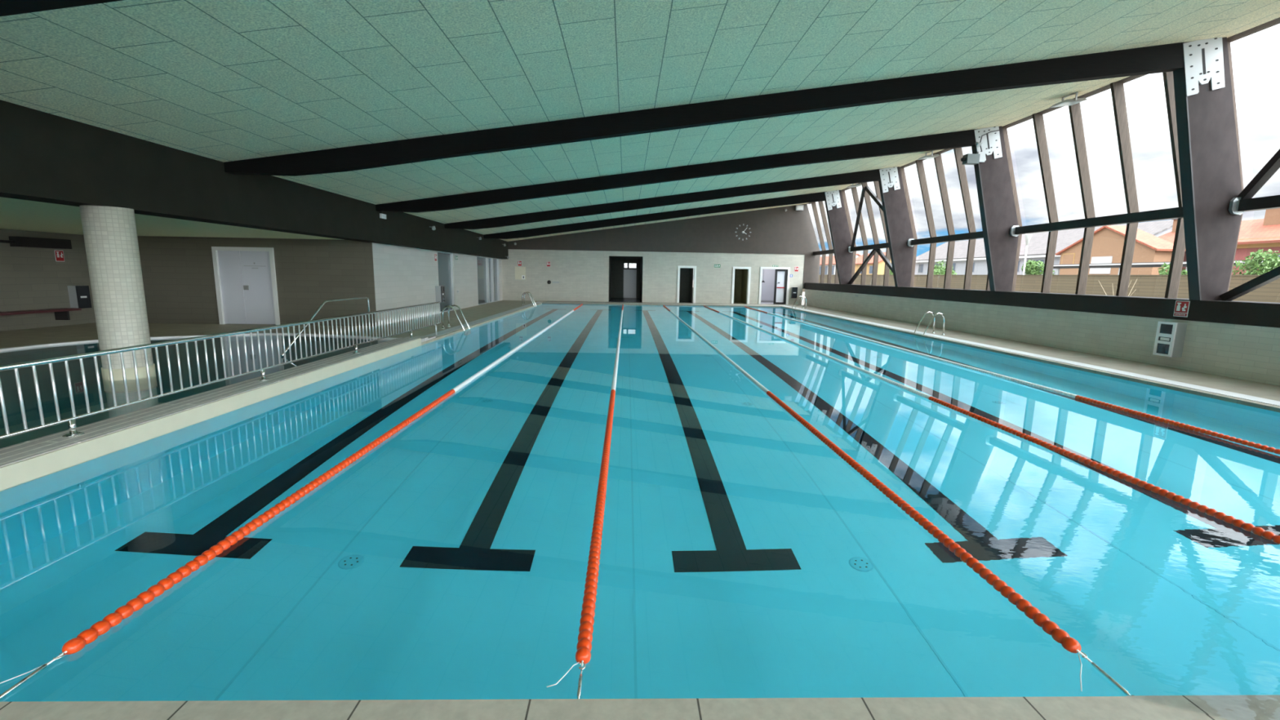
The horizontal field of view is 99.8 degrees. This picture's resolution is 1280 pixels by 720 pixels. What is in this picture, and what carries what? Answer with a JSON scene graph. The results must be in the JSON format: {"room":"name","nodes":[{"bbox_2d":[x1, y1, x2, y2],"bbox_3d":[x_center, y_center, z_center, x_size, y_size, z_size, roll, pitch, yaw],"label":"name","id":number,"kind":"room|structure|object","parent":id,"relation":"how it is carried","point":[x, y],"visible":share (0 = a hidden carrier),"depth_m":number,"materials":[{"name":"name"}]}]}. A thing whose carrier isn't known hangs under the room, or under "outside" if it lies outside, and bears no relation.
{"room":"indoor swimming pool","nodes":[
{"label":"indoor swimming pool","id":0,"kind":"room"},
{"bbox_2d":[0,228,95,331],"bbox_3d":[-13.799,-0.463,3.660,0.200,2.900,20.700,1,9,-2],"label":"wall","id":1,"kind":"structure","parent":0,"point":[31,278],"depth_m":12.49,"materials":[{"name":"beige tile"}]},
{"bbox_2d":[0,235,71,248],"bbox_3d":[-13.740,-2.324,10.061,0.220,0.220,5.920,1,9,-2],"label":"air vent","id":2,"kind":"object","parent":1,"relation":"attached to","point":[21,242],"visible":1,"depth_m":12.27,"materials":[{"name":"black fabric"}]},
{"bbox_2d":[0,307,81,319],"bbox_3d":[-13.645,-0.519,9.251,0.390,0.270,7.750,1,9,-2],"label":"bench","id":3,"kind":"object","parent":1,"relation":"attached to","point":[63,313],"visible":1,"depth_m":12.55,"materials":[{"name":"red"}]},
{"bbox_2d":[54,250,64,261],"bbox_3d":[-13.919,-2.497,12.926,0.012,0.260,0.200,1,9,-2],"label":"fire sign","id":4,"kind":"object","parent":1,"relation":"attached to","point":[59,255],"visible":1,"depth_m":12.91,"materials":[{"name":"white paint"}]},
{"bbox_2d":[67,285,91,308],"bbox_3d":[-13.837,-1.558,13.310,0.220,0.550,0.300,1,9,-2],"label":"upper cabinet","id":5,"kind":"object","parent":1,"relation":"attached to","point":[79,296],"visible":0.98,"depth_m":13.20,"materials":[{"name":"grey plastic"}]},
{"bbox_2d":[0,333,396,351],"bbox_3d":[-9.762,0.791,3.034,4.900,0.110,18.312,4,9,16],"label":"trim","id":6,"kind":"structure","parent":1,"relation":"attached to","point":[246,334],"depth_m":10.69,"materials":[{"name":"white paint"}]},
{"bbox_2d":[0,196,344,239],"bbox_3d":[-10.178,-1.670,3.510,7.400,0.350,20.600,1,9,-2],"label":"ceiling","id":7,"kind":"structure","parent":0,"point":[15,214],"depth_m":10.03,"materials":[{"name":"white paint"}]},
{"bbox_2d":[0,334,391,448],"bbox_3d":[-7.430,0.865,2.654,5.550,0.001,17.980,1,9,-2],"label":"water","id":8,"kind":"object","parent":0,"point":[8,382],"visible":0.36,"depth_m":6.93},
{"bbox_2d":[0,336,435,490],"bbox_3d":[-4.471,1.276,2.905,0.450,0.906,18.200,1,9,-2],"label":"wall","id":9,"kind":"structure","parent":0,"point":[25,461],"depth_m":4.93,"materials":[{"name":"beige tile"}]},
{"bbox_2d":[0,302,440,439],"bbox_3d":[-4.580,-0.100,7.009,0.131,0.739,11.640,1,9,-2],"label":"guard railing","id":10,"kind":"object","parent":9,"relation":"on","point":[71,420],"visible":0.91,"depth_m":5.33,"materials":[{"name":"silver metal"}]},
{"bbox_2d":[424,301,542,337],"bbox_3d":[-4.875,-1.668,19.317,0.300,0.026,16.650,1,9,-2],"label":"trim","id":11,"kind":"structure","parent":9,"relation":"attached to","point":[457,327],"depth_m":15.69,"materials":[{"name":"beige tile"}]},
{"bbox_2d":[0,99,508,258],"bbox_3d":[-6.629,-3.067,10.670,0.450,1.110,35.000,1,9,-2],"label":"beam","id":12,"kind":"structure","parent":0,"point":[45,157],"depth_m":7.30,"materials":[{"name":"paint"}]},
{"bbox_2d":[379,211,386,218],"bbox_3d":[-6.446,-3.690,13.513,0.056,0.280,0.260,1,9,-2],"label":"emergency light","id":13,"kind":"object","parent":12,"relation":"attached to","point":[382,215],"visible":0.73,"depth_m":13.48,"materials":[{"name":"white paint"}]},
{"bbox_2d":[137,235,377,326],"bbox_3d":[-10.408,-2.028,13.920,7.098,2.900,0.220,1,9,-2],"label":"wall","id":14,"kind":"structure","parent":0,"point":[178,275],"depth_m":13.81,"materials":[{"name":"beige tile"}]},
{"bbox_2d":[211,246,279,324],"bbox_3d":[-10.098,-1.908,13.926,1.520,1.970,0.260,1,9,-2],"label":"door","id":15,"kind":"structure","parent":14,"relation":"in","point":[246,282],"depth_m":13.85,"materials":[{"name":"white metal"}]},
{"bbox_2d":[372,242,502,326],"bbox_3d":[-7.146,-3.102,21.055,0.220,2.900,14.455,1,9,-2],"label":"wall","id":16,"kind":"structure","parent":0,"point":[404,276],"depth_m":16.48,"materials":[{"name":"tile"}]},
{"bbox_2d":[435,285,444,302],"bbox_3d":[-6.867,-2.266,18.519,0.220,0.550,0.300,1,9,-2],"label":"upper cabinet","id":17,"kind":"object","parent":16,"relation":"attached to","point":[439,290],"visible":0.98,"depth_m":18.39,"materials":[{"name":"grey metal"}]},
{"bbox_2d":[437,250,454,312],"bbox_3d":[-7.092,-2.827,19.513,0.130,2.140,1.690,1,9,-2],"label":"door","id":18,"kind":"structure","parent":16,"relation":"in","point":[444,259],"depth_m":19.78,"materials":[{"name":"grey metal"}]},
{"bbox_2d":[476,255,499,305],"bbox_3d":[-7.213,-3.784,25.556,0.194,2.140,4.150,1,9,-2],"label":"door","id":19,"kind":"structure","parent":16,"relation":"in","point":[487,268],"depth_m":25.43,"materials":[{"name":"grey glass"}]},
{"bbox_2d":[608,256,642,300],"bbox_3d":[-0.822,-4.681,30.943,1.980,2.540,4.750,1,9,-2],"label":"door frame","id":20,"kind":"structure","parent":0,"point":[610,257],"depth_m":30.71,"materials":[{"name":"paint"}]},
{"bbox_2d":[611,258,640,297],"bbox_3d":[-0.882,-5.060,33.338,1.980,2.540,0.100,1,9,-2],"label":"wall","id":21,"kind":"structure","parent":0,"point":[617,264],"depth_m":33.27,"materials":[{"name":"paint"}]},
{"bbox_2d":[623,269,636,297],"bbox_3d":[-0.621,-4.710,33.327,0.790,1.740,0.037,1,9,-2],"label":"door","id":22,"kind":"structure","parent":21,"relation":"in","point":[629,275],"depth_m":33.30,"materials":[{"name":"grey metal"}]},
{"bbox_2d":[623,262,636,268],"bbox_3d":[-0.604,-5.802,33.192,0.830,0.360,0.090,1,9,-2],"label":"window","id":23,"kind":"structure","parent":21,"relation":"in","point":[624,263],"depth_m":33.15,"materials":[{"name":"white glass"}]},
{"bbox_2d":[0,303,1279,702],"bbox_3d":[1.430,-0.740,14.382,11.920,0.001,25.200,1,9,-2],"label":"water","id":24,"kind":"object","parent":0,"point":[742,556],"visible":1,"depth_m":3.13,"materials":[{"name":"blue liquid"}]},
{"bbox_2d":[0,303,582,699],"bbox_3d":[-2.530,-0.801,14.272,0.110,0.062,25.191,1,9,-1],"label":"lane rope","id":25,"kind":"object","parent":24,"relation":"on","point":[74,645],"visible":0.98,"depth_m":2.83,"materials":[{"name":"orange plastic"}]},
{"bbox_2d":[546,304,623,698],"bbox_3d":[-0.530,-0.776,14.326,0.151,0.062,25.191,1,9,-1],"label":"lane rope","id":26,"kind":"object","parent":24,"relation":"on","point":[583,655],"visible":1,"depth_m":2.82,"materials":[{"name":"orange plastic"}]},
{"bbox_2d":[662,305,1129,694],"bbox_3d":[1.468,-0.751,14.380,0.190,0.062,25.191,1,9,-1],"label":"lane rope","id":27,"kind":"object","parent":24,"relation":"on","point":[1070,644],"visible":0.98,"depth_m":2.95,"materials":[{"name":"orange plastic"}]},
{"bbox_2d":[703,305,1279,543],"bbox_3d":[3.467,-0.727,14.435,0.062,0.062,25.192,1,9,-2],"label":"lane rope","id":28,"kind":"object","parent":24,"relation":"on","point":[1270,535],"visible":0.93,"depth_m":4.47,"materials":[{"name":"orange plastic"}]},
{"bbox_2d":[744,306,1279,453],"bbox_3d":[5.489,-0.702,14.489,0.062,0.062,25.192,1,9,-2],"label":"lane rope","id":29,"kind":"object","parent":24,"relation":"on","point":[1211,433],"visible":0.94,"depth_m":6.73,"materials":[{"name":"orange plastic"}]},
{"bbox_2d":[0,0,1279,241],"bbox_3d":[1.243,-4.517,10.639,15.750,2.533,35.000,1,9,-2],"label":"ceiling","id":30,"kind":"structure","parent":0,"point":[224,81],"depth_m":6.49,"materials":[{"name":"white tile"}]},
{"bbox_2d":[846,183,862,187],"bbox_3d":[8.377,-6.858,21.082,0.480,0.203,0.380,1,9,-2],"label":"floodlight","id":31,"kind":"object","parent":30,"relation":"attached to","point":[856,184],"visible":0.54,"depth_m":20.96,"materials":[{"name":"grey metal"}]},
{"bbox_2d":[917,150,939,159],"bbox_3d":[8.507,-6.036,15.899,0.480,0.203,0.380,1,9,-2],"label":"floodlight","id":32,"kind":"object","parent":30,"relation":"attached to","point":[932,156],"visible":0.95,"depth_m":15.78,"materials":[{"name":"grey metal"}]},
{"bbox_2d":[1049,91,1087,107],"bbox_3d":[8.634,-5.239,10.863,0.480,0.203,0.380,1,9,-2],"label":"floodlight","id":33,"kind":"object","parent":30,"relation":"attached to","point":[1072,101],"visible":1,"depth_m":10.77,"materials":[{"name":"grey metal"}]},
{"bbox_2d":[0,297,1279,719],"bbox_3d":[-2.415,-0.677,13.738,23.100,0.150,40.100,1,9,-2],"label":"floor","id":34,"kind":"structure","parent":0,"point":[1041,708],"depth_m":1.87,"materials":[{"name":"tile"}]},
{"bbox_2d":[441,304,470,330],"bbox_3d":[-4.793,-0.616,14.092,0.633,1.641,0.556,1,9,-2],"label":"pool ladder","id":35,"kind":"object","parent":34,"relation":"attached to","point":[449,306],"visible":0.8,"depth_m":13.81,"materials":[{"name":"silver metal"}]},
{"bbox_2d":[521,291,536,306],"bbox_3d":[-5.059,-2.287,24.638,0.633,1.641,0.556,1,9,-2],"label":"pool ladder","id":36,"kind":"object","parent":34,"relation":"attached to","point":[527,292],"visible":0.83,"depth_m":24.36,"materials":[{"name":"silver metal"}]},
{"bbox_2d":[550,302,781,306],"bbox_3d":[1.135,-2.832,27.310,12.120,0.026,0.300,1,9,-2],"label":"trim","id":37,"kind":"structure","parent":34,"relation":"on","point":[550,302],"depth_m":27.26,"materials":[{"name":"white tile"}]},
{"bbox_2d":[791,296,807,309],"bbox_3d":[7.399,-2.165,25.174,0.633,1.641,0.556,1,9,-2],"label":"pool ladder","id":38,"kind":"object","parent":34,"relation":"attached to","point":[797,296],"visible":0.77,"depth_m":24.89,"materials":[{"name":"silver metal"}]},
{"bbox_2d":[914,311,945,335],"bbox_3d":[7.738,-0.473,14.502,0.633,1.641,0.556,1,9,-2],"label":"pool ladder","id":39,"kind":"object","parent":34,"relation":"attached to","point":[931,313],"visible":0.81,"depth_m":14.22,"materials":[{"name":"silver metal"}]},
{"bbox_2d":[781,305,1279,406],"bbox_3d":[7.682,-0.620,14.001,0.300,0.026,28.100,1,9,-2],"label":"trim","id":40,"kind":"structure","parent":34,"relation":"on","point":[1109,370],"depth_m":9.08,"materials":[{"name":"white tile"}]},
{"bbox_2d":[1122,694,1279,719],"bbox_3d":[2.789,1.250,1.757,2.100,0.001,0.420,1,9,-2],"label":"puddle","id":41,"kind":"object","parent":34,"relation":"on","point":[1229,707],"visible":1,"depth_m":1.90,"materials":[{"name":"liquid"}]},
{"bbox_2d":[501,204,820,304],"bbox_3d":[1.052,-5.629,28.298,16.900,5.900,0.270,1,9,-2],"label":"wall","id":42,"kind":"structure","parent":0,"point":[581,275],"depth_m":28.21,"materials":[{"name":"beige tile"}]},
{"bbox_2d":[517,260,521,266],"bbox_3d":[-6.268,-5.033,28.085,0.210,0.270,0.012,1,9,-2],"label":"fire sign","id":43,"kind":"object","parent":42,"relation":"attached to","point":[519,262],"visible":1,"depth_m":28.08,"materials":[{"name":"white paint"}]},
{"bbox_2d":[515,266,525,279],"bbox_3d":[-6.250,-4.541,28.147,0.560,0.660,0.046,1,9,-2],"label":"wall box","id":44,"kind":"object","parent":42,"relation":"attached to","point":[520,272],"visible":1,"depth_m":28.14,"materials":[{"name":"beige paint"}]},
{"bbox_2d":[676,265,696,302],"bbox_3d":[2.465,-4.005,28.586,0.980,1.950,0.280,1,9,-2],"label":"door frame","id":45,"kind":"structure","parent":42,"relation":"in","point":[678,266],"depth_m":28.43,"materials":[{"name":"white metal"}]},
{"bbox_2d":[731,266,751,303],"bbox_3d":[5.354,-3.970,28.665,0.960,1.950,0.280,1,9,-2],"label":"door","id":46,"kind":"structure","parent":42,"relation":"in","point":[748,268],"depth_m":28.53,"materials":[{"name":"white metal"}]},
{"bbox_2d":[735,223,751,240],"bbox_3d":[5.383,-6.663,28.092,0.840,0.840,0.029,1,9,-2],"label":"wall clock","id":47,"kind":"object","parent":42,"relation":"attached to","point":[743,232],"visible":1,"depth_m":28.09,"materials":[{"name":"grey metal"}]},
{"bbox_2d":[758,266,790,304],"bbox_3d":[7.124,-3.952,28.687,1.580,1.965,0.230,1,9,-2],"label":"door","id":48,"kind":"structure","parent":42,"relation":"in","point":[782,274],"depth_m":28.63,"materials":[{"name":"white"}]},
{"bbox_2d":[791,287,797,297],"bbox_3d":[8.187,-3.572,28.607,0.290,0.575,0.160,1,9,-2],"label":"upper cabinet","id":49,"kind":"object","parent":42,"relation":"attached to","point":[793,290],"visible":0.98,"depth_m":28.53,"materials":[{"name":"grey metal"}]},
{"bbox_2d":[794,266,798,271],"bbox_3d":[8.275,-4.805,28.488,0.220,0.270,0.012,1,9,-2],"label":"fire sign","id":50,"kind":"object","parent":42,"relation":"attached to","point":[796,268],"visible":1,"depth_m":28.48,"materials":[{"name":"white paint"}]},
{"bbox_2d":[795,204,804,210],"bbox_3d":[8.244,-7.874,27.883,0.380,0.260,0.206,1,9,-2],"label":"floodlight","id":51,"kind":"object","parent":42,"relation":"attached to","point":[798,207],"visible":1,"depth_m":27.78,"materials":[{"name":"grey metal"}]},
{"bbox_2d":[806,189,856,284],"bbox_3d":[9.055,-5.779,25.909,0.925,4.155,4.800,1,9,-2],"label":"window","id":52,"kind":"structure","parent":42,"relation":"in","point":[843,194],"depth_m":26.42,"materials":[{"name":"clear glass"}]},
{"bbox_2d":[679,267,693,302],"bbox_3d":[2.442,-4.099,29.497,0.720,1.850,1.550,1,9,-2],"label":"wall","id":53,"kind":"structure","parent":0,"point":[686,289],"depth_m":30.22,"materials":[{"name":"paint"}]},
{"bbox_2d":[733,268,747,303],"bbox_3d":[5.338,-4.043,29.478,0.730,1.840,1.350,1,9,-2],"label":"wall","id":54,"kind":"structure","parent":0,"point":[740,275],"depth_m":30.05,"materials":[{"name":"paint"}]},
{"bbox_2d":[760,269,775,304],"bbox_3d":[7.299,-4.367,29.780,2.500,2.450,1.950,1,9,-2],"label":"wall","id":55,"kind":"structure","parent":0,"point":[767,287],"depth_m":30.78,"materials":[{"name":"white paint"}]},
{"bbox_2d":[760,300,773,302],"bbox_3d":[7.256,-3.357,30.910,2.500,0.100,0.028,1,9,-2],"label":"baseboard","id":56,"kind":"structure","parent":55,"relation":"attached to","point":[771,301],"depth_m":30.90,"materials":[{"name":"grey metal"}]},
{"bbox_2d":[804,288,1279,386],"bbox_3d":[9.549,-0.444,11.494,0.700,1.182,35.000,1,9,-2],"label":"wall","id":57,"kind":"structure","parent":0,"point":[1242,352],"depth_m":10.89,"materials":[{"name":"beige tile"}]},
{"bbox_2d":[844,166,917,287],"bbox_3d":[9.178,-5.008,21.041,0.925,4.155,5.060,1,9,-2],"label":"window","id":58,"kind":"structure","parent":57,"relation":"in","point":[867,197],"depth_m":21.37,"materials":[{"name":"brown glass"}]},
{"bbox_2d":[902,125,1022,291],"bbox_3d":[9.304,-4.218,16.055,0.925,4.155,5.040,1,9,-2],"label":"window","id":59,"kind":"structure","parent":57,"relation":"in","point":[958,154],"depth_m":16.28,"materials":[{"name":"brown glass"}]},
{"bbox_2d":[804,282,1279,328],"bbox_3d":[9.549,-1.197,11.374,0.725,0.343,35.000,1,9,-2],"label":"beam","id":60,"kind":"structure","parent":57,"relation":"on","point":[1233,312],"depth_m":10.83,"materials":[{"name":"black metal"}]},
{"bbox_2d":[824,190,853,284],"bbox_3d":[8.652,-5.436,23.604,1.457,4.186,0.183,1,9,-2],"label":"column","id":61,"kind":"structure","parent":60,"relation":"on","point":[839,229],"depth_m":23.53,"materials":[{"name":"black"}]},
{"bbox_2d":[484,191,826,239],"bbox_3d":[0.666,-6.252,23.278,14.740,2.235,0.170,1,9,-2],"label":"roof beam","id":62,"kind":"structure","parent":61,"relation":"attached to","point":[815,197],"depth_m":23.21,"materials":[{"name":"black metal"}]},
{"bbox_2d":[851,186,865,247],"bbox_3d":[9.026,-5.832,22.314,0.110,2.219,2.413,3,9,14],"label":"diagonal brace","id":63,"kind":"object","parent":61,"relation":"attached to","point":[863,192],"visible":0.86,"depth_m":22.12,"materials":[{"name":"metal"}]},
{"bbox_2d":[848,248,875,284],"bbox_3d":[9.318,-3.887,22.630,0.110,1.482,2.303,1,9,-2],"label":"diagonal brace","id":64,"kind":"object","parent":61,"relation":"attached to","point":[873,252],"visible":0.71,"depth_m":22.52,"materials":[{"name":"metal"}]},
{"bbox_2d":[878,166,914,287],"bbox_3d":[8.778,-4.644,18.608,1.457,4.186,0.183,1,9,-2],"label":"column","id":65,"kind":"structure","parent":60,"relation":"on","point":[896,216],"depth_m":18.54,"materials":[{"name":"black"}]},
{"bbox_2d":[444,168,880,229],"bbox_3d":[0.792,-5.460,18.282,14.740,2.235,0.170,1,9,-2],"label":"roof beam","id":66,"kind":"structure","parent":65,"relation":"attached to","point":[870,175],"depth_m":18.21,"materials":[{"name":"black metal"}]},
{"bbox_2d":[864,186,883,211],"bbox_3d":[9.088,-5.439,19.836,0.110,2.222,2.602,-2,9,-16],"label":"diagonal brace","id":67,"kind":"object","parent":65,"relation":"attached to","point":[867,188],"visible":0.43,"depth_m":20.39,"materials":[{"name":"metal"}]},
{"bbox_2d":[875,248,893,272],"bbox_3d":[9.381,-3.494,20.152,0.110,1.484,2.499,1,9,-2],"label":"diagonal brace","id":68,"kind":"object","parent":65,"relation":"attached to","point":[879,251],"visible":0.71,"depth_m":20.54,"materials":[{"name":"metal"}]},
{"bbox_2d":[971,125,1018,291],"bbox_3d":[8.904,-3.856,13.632,1.457,4.186,0.183,1,9,-2],"label":"column","id":69,"kind":"structure","parent":60,"relation":"on","point":[997,211],"depth_m":13.58,"materials":[{"name":"black metal"}]},
{"bbox_2d":[375,128,975,213],"bbox_3d":[0.918,-4.672,13.305,14.740,2.235,0.170,1,9,-2],"label":"roof beam","id":70,"kind":"structure","parent":69,"relation":"attached to","point":[961,139],"depth_m":13.24,"materials":[{"name":"black metal"}]},
{"bbox_2d":[974,142,982,147],"bbox_3d":[8.247,-5.235,13.091,0.177,0.129,0.130,1,9,-2],"label":"spotlight","id":71,"kind":"object","parent":69,"relation":"attached to","point":[977,144],"visible":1,"depth_m":13.07,"materials":[{"name":"grey plastic"}]},
{"bbox_2d":[960,129,999,164],"bbox_3d":[8.352,-5.239,13.266,0.818,0.800,0.200,1,9,-2],"label":"security camera","id":72,"kind":"object","parent":69,"relation":"attached to","point":[980,157],"visible":0.95,"depth_m":13.23,"materials":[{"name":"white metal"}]},
{"bbox_2d":[1173,36,1241,300],"bbox_3d":[9.029,-3.069,8.665,1.457,4.186,0.183,1,9,-2],"label":"column","id":73,"kind":"structure","parent":60,"relation":"on","point":[1210,168],"depth_m":8.60,"materials":[{"name":"black metal"}]},
{"bbox_2d":[223,41,1184,176],"bbox_3d":[1.043,-3.885,8.339,14.740,2.235,0.170,1,9,-2],"label":"roof beam","id":74,"kind":"structure","parent":73,"relation":"attached to","point":[1164,58],"depth_m":8.27,"materials":[{"name":"black metal"}]},
{"bbox_2d":[1219,266,1279,301],"bbox_3d":[9.695,-1.521,7.698,0.110,1.482,2.288,1,9,-2],"label":"diagonal brace","id":75,"kind":"object","parent":73,"relation":"attached to","point":[1273,274],"visible":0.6,"depth_m":8.48,"materials":[{"name":"metal"}]},
{"bbox_2d":[1238,148,1279,199],"bbox_3d":[9.402,-3.466,7.383,0.110,2.218,2.399,3,9,15],"label":"diagonal brace","id":76,"kind":"object","parent":73,"relation":"attached to","point":[1273,165],"visible":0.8,"depth_m":8.29,"materials":[{"name":"metal"}]},
{"bbox_2d":[1005,35,1244,297],"bbox_3d":[9.429,-3.430,11.083,0.925,4.155,5.030,1,9,-2],"label":"window","id":77,"kind":"structure","parent":57,"relation":"in","point":[1117,88],"depth_m":10.81,"materials":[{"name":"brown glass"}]},
{"bbox_2d":[1152,321,1187,357],"bbox_3d":[9.157,-0.361,9.315,0.200,0.585,0.310,1,9,-2],"label":"control box","id":78,"kind":"object","parent":57,"relation":"attached to","point":[1170,337],"visible":1,"depth_m":9.22,"materials":[{"name":"grey plastic"}]},
{"bbox_2d":[1173,300,1190,317],"bbox_3d":[9.234,-0.874,9.192,0.012,0.270,0.235,1,9,-2],"label":"fire sign","id":79,"kind":"object","parent":57,"relation":"attached to","point":[1181,308],"visible":1,"depth_m":9.19,"materials":[{"name":"white paint"}]},
{"bbox_2d":[1228,17,1279,215],"bbox_3d":[9.554,-2.643,6.117,0.925,4.155,5.030,1,9,-2],"label":"window","id":80,"kind":"structure","parent":57,"relation":"in","point":[1274,22],"depth_m":8.31,"materials":[{"name":"metal"}]},
{"bbox_3d":[-7.445,1.803,2.802,5.550,0.200,17.980,1,9,-2],"label":"floor","id":81,"kind":"structure","parent":0,"visible":0},
{"bbox_2d":[79,204,155,380],"bbox_3d":[-6.491,-0.392,6.773,0.498,2.948,0.498,1,9,-2],"label":"round column","id":82,"kind":"structure","parent":81,"relation":"on","point":[109,233],"depth_m":6.55,"materials":[{"name":"beige tile"}]},
{"bbox_2d":[280,297,371,356],"bbox_3d":[-5.773,-0.288,10.129,0.038,1.678,3.037,1,9,-2],"label":"stair handrail","id":83,"kind":"object","parent":81,"relation":"on","point":[357,298],"visible":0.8,"depth_m":9.80,"materials":[{"name":"silver metal"}]},
{"bbox_3d":[9.154,-2.282,3.699,1.457,4.186,0.183,1,9,-2],"label":"column","id":84,"kind":"structure","parent":0,"visible":0},
{"bbox_2d":[0,0,123,16],"bbox_3d":[1.168,-3.098,3.372,14.740,2.235,0.170,1,9,-2],"label":"roof beam","id":85,"kind":"structure","parent":84,"relation":"attached to","point":[7,7],"depth_m":3.42,"materials":[{"name":"black metal"}]},
{"label":"outside","id":86,"kind":"structure","parent":0,"visible":0},
{"bbox_2d":[801,291,804,304],"bbox_3d":[82.949,-9.939,83.242,149.700,0.150,280.000,1,9,-2],"label":"ground","id":87,"kind":"structure","parent":86,"point":[803,292],"depth_m":51.71,"materials":[{"name":"white plastic"}]},
{"bbox_2d":[818,253,860,275],"bbox_3d":[46.679,-21.436,129.120,8.800,7.050,24.600,1,9,-2],"label":"house","id":88,"kind":"structure","parent":87,"relation":"on","point":[833,267],"depth_m":123.52,"materials":[{"name":"grey"}]},
{"bbox_2d":[854,252,891,275],"bbox_3d":[47.262,-17.661,105.932,8.800,6.850,15.600,1,9,-2],"label":"house","id":89,"kind":"structure","parent":87,"relation":"on","point":[859,260],"depth_m":101.58,"materials":[{"name":"yellow paint"}]},
{"bbox_2d":[933,260,957,275],"bbox_3d":[30.496,-8.248,54.466,3.167,3.775,3.464,1,9,-2],"label":"leafy tree","id":90,"kind":"object","parent":87,"relation":"on","point":[940,270],"visible":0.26,"depth_m":53.96,"materials":[{"name":"green plant"}]},
{"bbox_2d":[1022,233,1032,275],"bbox_3d":[23.095,-5.274,32.440,0.400,4.530,0.400,1,9,-2],"label":"street lamp","id":91,"kind":"object","parent":87,"relation":"on","point":[1028,237],"visible":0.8,"depth_m":32.17,"materials":[{"name":"grey metal"}]},
{"bbox_2d":[1021,259,1054,275],"bbox_3d":[28.827,-5.644,39.300,1.877,3.310,2.083,1,9,-2],"label":"leafy tree","id":92,"kind":"object","parent":87,"relation":"on","point":[1031,267],"visible":0.53,"depth_m":38.91,"materials":[{"name":"green plant"}]},
{"bbox_2d":[802,275,1279,302],"bbox_3d":[20.548,-7.598,54.694,0.120,2.090,130.000,1,9,-2],"label":"fence","id":93,"kind":"object","parent":87,"relation":"on","point":[1145,286],"visible":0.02,"depth_m":24.92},
{"bbox_2d":[914,219,1173,275],"bbox_3d":[54.012,-13.312,74.635,12.900,8.250,41.100,1,9,-2],"label":"house","id":94,"kind":"structure","parent":87,"relation":"on","point":[1037,246],"depth_m":70.58,"materials":[{"name":"grey"}]},
{"bbox_2d":[1099,279,1137,296],"bbox_3d":[15.454,-1.697,17.501,0.499,1.880,1.501,1,9,-2],"label":"dry shrub","id":95,"kind":"object","parent":87,"relation":"on","point":[1136,279],"visible":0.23,"depth_m":17.21,"materials":[{"name":"brown plant"}]},
{"bbox_2d":[1055,225,1186,275],"bbox_3d":[44.674,-9.108,50.961,2.550,7.030,10.900,1,9,-2],"label":"house","id":96,"kind":"structure","parent":87,"relation":"on","point":[1108,243],"depth_m":49.61,"materials":[{"name":"ceramic"}]},
{"bbox_2d":[1088,256,1112,273],"bbox_3d":[43.610,-8.966,51.008,0.070,1.600,2.200,1,9,-2],"label":"shutter","id":97,"kind":"object","parent":96,"relation":"hanging from","point":[1094,260],"depth_m":50.95,"materials":[{"name":"grey"}]},
{"bbox_2d":[1053,259,1278,275],"bbox_3d":[38.268,-4.664,34.337,3.550,3.230,28.000,1,9,-2],"label":"carport","id":98,"kind":"object","parent":87,"relation":"on","point":[1144,264],"visible":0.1,"depth_m":41.18,"materials":[{"name":"metal"}]},
{"bbox_2d":[1157,262,1187,275],"bbox_3d":[29.114,-3.901,29.471,1.568,2.945,1.692,1,9,-2],"label":"leafy tree","id":99,"kind":"object","parent":87,"relation":"on","point":[1162,272],"visible":0.17,"depth_m":29.32,"materials":[{"name":"green plant"}]},
{"bbox_2d":[1158,208,1279,275],"bbox_3d":[51.519,-7.201,36.599,10.200,7.970,29.200,1,9,-2],"label":"house","id":100,"kind":"structure","parent":87,"relation":"on","point":[1255,235],"depth_m":42.02,"materials":[{"name":"paint"}]},
{"bbox_2d":[1231,248,1279,275],"bbox_3d":[29.164,-3.562,25.659,1.679,3.468,1.898,3,9,12],"label":"leafy tree","id":101,"kind":"object","parent":87,"relation":"on","point":[1270,261],"visible":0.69,"depth_m":25.16,"materials":[{"name":"green plant"}]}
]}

